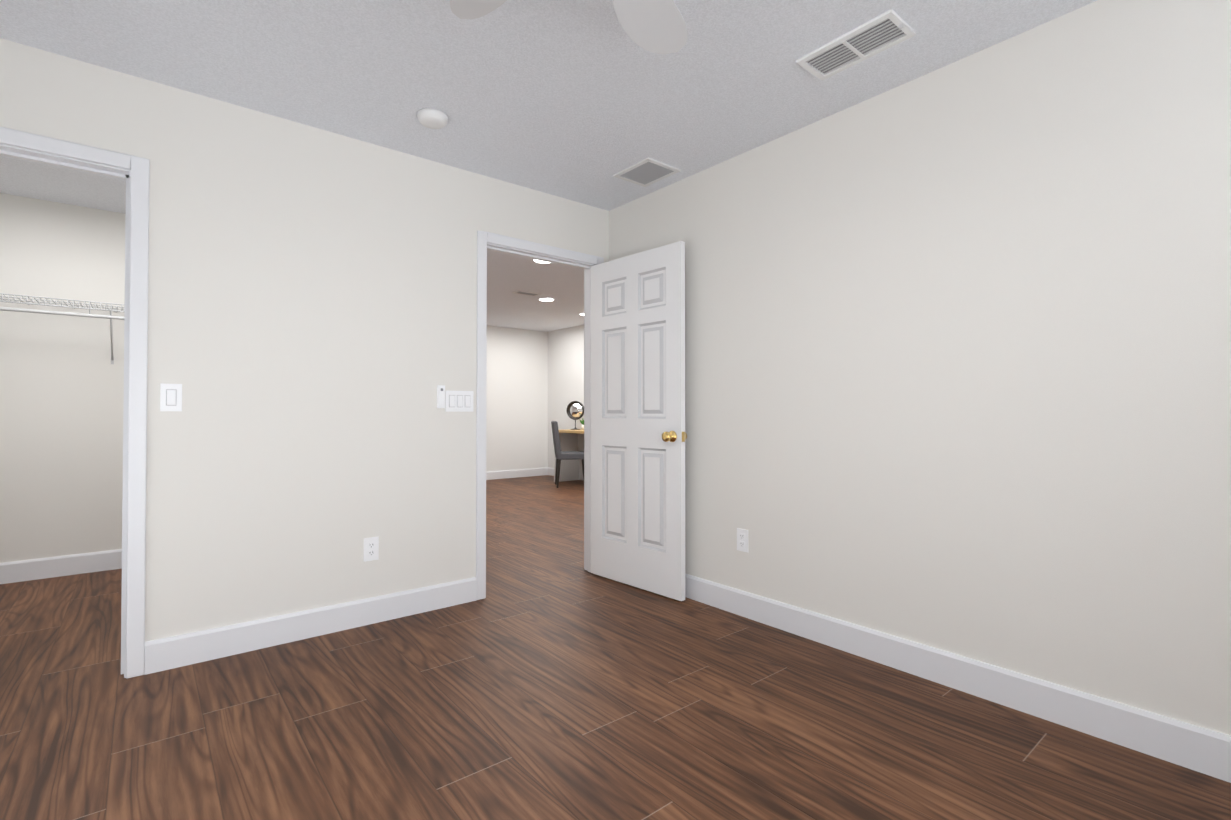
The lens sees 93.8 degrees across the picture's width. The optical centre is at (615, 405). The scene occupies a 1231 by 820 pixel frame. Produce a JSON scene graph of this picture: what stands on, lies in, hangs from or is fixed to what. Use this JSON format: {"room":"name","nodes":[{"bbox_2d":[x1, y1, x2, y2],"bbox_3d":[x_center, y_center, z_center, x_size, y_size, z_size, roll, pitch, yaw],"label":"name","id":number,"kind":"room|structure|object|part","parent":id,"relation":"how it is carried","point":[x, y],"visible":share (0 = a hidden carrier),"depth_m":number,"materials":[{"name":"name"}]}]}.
{"room":"empty bedroom","nodes":[
{"label":"empty bedroom","id":0,"kind":"room"},
{"bbox_2d":[0,193,124,562],"bbox_3d":[-3.546,-0.103,3.906,2.730,2.440,0.115,1,-1,-39],"label":"wall","id":1,"kind":"structure","parent":0,"point":[61,426],"depth_m":3.76,"materials":[{"name":"white paint"}]},
{"bbox_2d":[0,549,121,583],"bbox_3d":[-3.505,1.051,3.841,2.500,0.130,0.015,1,-1,-39],"label":"baseboard","id":2,"kind":"structure","parent":1,"relation":"attached to","point":[36,569],"depth_m":3.73,"materials":[{"name":"white wood"}]},
{"bbox_2d":[0,293,124,363],"bbox_3d":[-3.410,-0.470,3.745,2.494,0.380,0.312,1,-1,-39],"label":"closet shelf","id":3,"kind":"object","parent":1,"relation":"attached to","point":[110,316],"visible":0.38,"depth_m":3.61,"materials":[{"name":"white metal"}]},
{"bbox_2d":[0,38,608,641],"bbox_3d":[0.337,-0.099,4.299,9.230,2.440,0.115,1,-1,-39],"label":"wall","id":4,"kind":"structure","parent":0,"point":[312,318],"depth_m":2.70,"materials":[{"name":"white paint"}]},
{"bbox_2d":[0,126,149,678],"bbox_3d":[-2.291,0.038,2.140,0.853,2.114,0.149,1,-1,-39],"label":"door frame","id":5,"kind":"structure","parent":4,"relation":"attached to","point":[138,167],"depth_m":2.33,"materials":[{"name":"white wood"}]},
{"bbox_2d":[160,383,181,410],"bbox_3d":[-1.861,-0.032,2.412,0.072,0.116,0.011,1,-1,-39],"label":"light switch","id":6,"kind":"object","parent":4,"relation":"attached to","point":[170,397],"visible":1,"depth_m":2.41,"materials":[{"name":"white plastic"}]},
{"bbox_2d":[144,577,476,674],"bbox_3d":[-1.357,1.038,2.811,1.459,0.130,0.015,1,-1,-39],"label":"baseboard","id":7,"kind":"structure","parent":4,"relation":"attached to","point":[167,653],"depth_m":2.69,"materials":[{"name":"white wood"}]},
{"bbox_2d":[363,537,378,561],"bbox_3d":[-1.237,0.730,2.917,0.072,0.116,0.008,1,-1,-39],"label":"electrical outlet","id":8,"kind":"object","parent":4,"relation":"attached to","point":[371,548],"visible":1,"depth_m":2.91,"materials":[{"name":"white plastic"}]},
{"bbox_2d":[437,385,444,407],"bbox_3d":[-0.954,-0.045,3.151,0.042,0.125,0.020,1,-1,-39],"label":"remote","id":9,"kind":"object","parent":4,"relation":"attached to","point":[440,396],"visible":1,"depth_m":3.14,"materials":[{"name":"white plastic"}]},
{"bbox_2d":[445,391,472,411],"bbox_3d":[-0.872,-0.022,3.224,0.165,0.116,0.011,1,-1,-39],"label":"light switch","id":10,"kind":"object","parent":4,"relation":"attached to","point":[458,401],"visible":1,"depth_m":3.22,"materials":[{"name":"white plastic"}]},
{"bbox_2d":[476,231,603,599],"bbox_3d":[-0.479,0.056,3.627,0.918,2.114,0.149,1,-1,-39],"label":"door frame","id":11,"kind":"structure","parent":4,"relation":"attached to","point":[484,238],"depth_m":3.31,"materials":[{"name":"white wood"}]},
{"bbox_2d":[591,241,686,600],"bbox_3d":[0.113,0.090,3.535,0.173,2.025,0.792,1,-1,-43],"label":"hall door","id":12,"kind":"structure","parent":11,"relation":"attached to","point":[638,436],"depth_m":3.48,"materials":[{"name":"white wood"}]},
{"bbox_3d":[0.349,0.179,3.281,0.173,0.066,0.100,1,-1,-43],"label":"knob","id":13,"kind":"part","parent":12,"relation":"part of","materials":[{"name":"gold metal"}]},
{"bbox_2d":[486,326,547,471],"bbox_3d":[-1.953,-0.038,9.238,6.500,2.440,0.115,1,-1,-39],"label":"wall","id":14,"kind":"structure","parent":0,"point":[517,402],"depth_m":9.44,"materials":[{"name":"white paint"}]},
{"bbox_2d":[486,467,546,479],"bbox_3d":[-2.787,1.107,8.455,4.235,0.130,0.015,1,-1,-39],"label":"baseboard","id":15,"kind":"structure","parent":14,"relation":"attached to","point":[492,475],"depth_m":9.39,"materials":[{"name":"white wood"}]},
{"bbox_2d":[0,0,1096,331],"bbox_3d":[0.027,-1.354,4.691,9.230,0.080,9.680,1,-1,-39],"label":"ceiling","id":16,"kind":"structure","parent":0,"point":[580,100],"depth_m":2.33,"materials":[{"name":"paint"}]},
{"bbox_2d":[417,108,447,128],"bbox_3d":[-0.847,-1.320,2.666,0.136,0.038,0.136,1,-1,-39],"label":"smoke detector","id":17,"kind":"object","parent":16,"relation":"attached to","point":[430,118],"visible":0.98,"depth_m":2.63,"materials":[{"name":"white plastic"}]},
{"bbox_2d":[512,290,540,295],"bbox_3d":[-1.022,-1.286,6.630,0.300,0.009,0.150,1,-1,-39],"label":"ceiling vent","id":18,"kind":"object","parent":16,"relation":"in","point":[526,293],"visible":1,"depth_m":6.62,"materials":[{"name":"white metal"}]},
{"bbox_2d":[540,298,552,300],"bbox_3d":[-0.841,-1.282,7.024,0.170,0.006,0.170,1,-1,-39],"label":"recessed light","id":19,"kind":"object","parent":16,"relation":"in","point":[545,299],"visible":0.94,"depth_m":6.99,"materials":[{"name":"white"}]},
{"bbox_2d":[450,0,687,53],"bbox_3d":[-0.061,-1.203,1.328,1.083,0.304,1.091,1,-1,-39],"label":"fan","id":20,"kind":"object","parent":16,"relation":"hanging from","point":[657,26],"visible":1,"depth_m":1.70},
{"bbox_2d":[613,157,680,186],"bbox_3d":[0.178,-1.327,3.294,0.250,0.009,0.300,1,-1,-39],"label":"ceiling vent","id":21,"kind":"object","parent":16,"relation":"in","point":[648,171],"visible":1,"depth_m":3.28,"materials":[{"name":"white metal"}]},
{"bbox_2d":[796,9,915,80],"bbox_3d":[0.894,-1.335,2.161,0.190,0.020,0.370,1,-1,-39],"label":"ceiling vent","id":22,"kind":"object","parent":16,"relation":"in","point":[876,35],"visible":1,"depth_m":2.14,"materials":[{"name":"white metal"}]},
{"bbox_2d":[548,325,583,479],"bbox_3d":[-0.286,-0.043,8.850,0.115,2.440,2.600,1,-1,-39],"label":"wall","id":23,"kind":"structure","parent":0,"point":[565,367],"depth_m":9.44,"materials":[{"name":"white paint"}]},
{"bbox_2d":[547,467,553,475],"bbox_3d":[-0.874,1.120,9.450,0.015,0.130,0.855,1,-1,-39],"label":"baseboard","id":24,"kind":"structure","parent":23,"relation":"attached to","point":[550,471],"depth_m":9.71,"materials":[{"name":"white wood"}]},
{"bbox_2d":[0,475,1230,819],"bbox_3d":[0.027,1.166,4.660,9.230,0.080,9.680,1,-1,-39],"label":"floor","id":25,"kind":"structure","parent":0,"point":[548,677],"depth_m":1.96,"materials":[{"name":"brown wood"}]},
{"bbox_2d":[551,421,583,487],"bbox_3d":[-0.666,0.702,8.340,0.511,0.939,0.460,0,-1,-9],"label":"chair","id":26,"kind":"object","parent":25,"relation":"on","point":[560,455],"visible":0.77,"depth_m":8.11,"materials":[{"name":"grey fabric"}]},
{"bbox_3d":[-0.670,0.502,8.342,0.504,0.539,0.460,0,-1,-9],"label":"seat","id":27,"kind":"part","parent":26,"relation":"part of","materials":[{"name":"grey fabric"}]},
{"bbox_2d":[554,429,583,481],"bbox_3d":[-0.329,0.772,8.384,0.513,0.800,1.450,1,-1,-39],"label":"desk","id":28,"kind":"object","parent":25,"relation":"on","point":[571,440],"visible":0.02,"depth_m":8.95,"materials":[{"name":"brown wood"}]},
{"bbox_2d":[566,401,583,429],"bbox_3d":[-0.617,0.156,8.861,0.294,0.442,0.150,0,-1,16],"label":"vanity mirror","id":29,"kind":"object","parent":28,"relation":"on","point":[575,410],"visible":0.94,"depth_m":8.86,"materials":[{"name":"grey mirror"}]},
{"label":"glass","id":30,"kind":"part","parent":29,"relation":"part of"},
{"bbox_2d":[579,417,583,429],"bbox_3d":[-0.481,0.280,8.652,0.143,0.189,0.145,1,-1,-39],"label":"plant","id":31,"kind":"object","parent":28,"relation":"on","point":[582,426],"visible":0.56,"depth_m":8.62,"materials":[{"name":"green plant"}]},
{"bbox_2d":[609,0,1230,735],"bbox_3d":[1.363,-0.123,2.289,0.115,2.440,4.295,1,-1,-39],"label":"wall","id":32,"kind":"structure","parent":0,"point":[957,356],"depth_m":2.14,"materials":[{"name":"white paint"}]},
{"bbox_2d":[737,528,747,552],"bbox_3d":[0.667,0.711,3.029,0.008,0.116,0.072,1,-1,-39],"label":"electrical outlet","id":33,"kind":"object","parent":32,"relation":"attached to","point":[742,539],"visible":1,"depth_m":3.02,"materials":[{"name":"white plastic"}]},
{"bbox_2d":[685,574,1230,782],"bbox_3d":[1.274,1.032,2.276,0.020,0.130,4.180,1,-1,-39],"label":"baseboard","id":34,"kind":"structure","parent":32,"relation":"attached to","point":[1206,751],"depth_m":2.10,"materials":[{"name":"white wood"}]}
]}

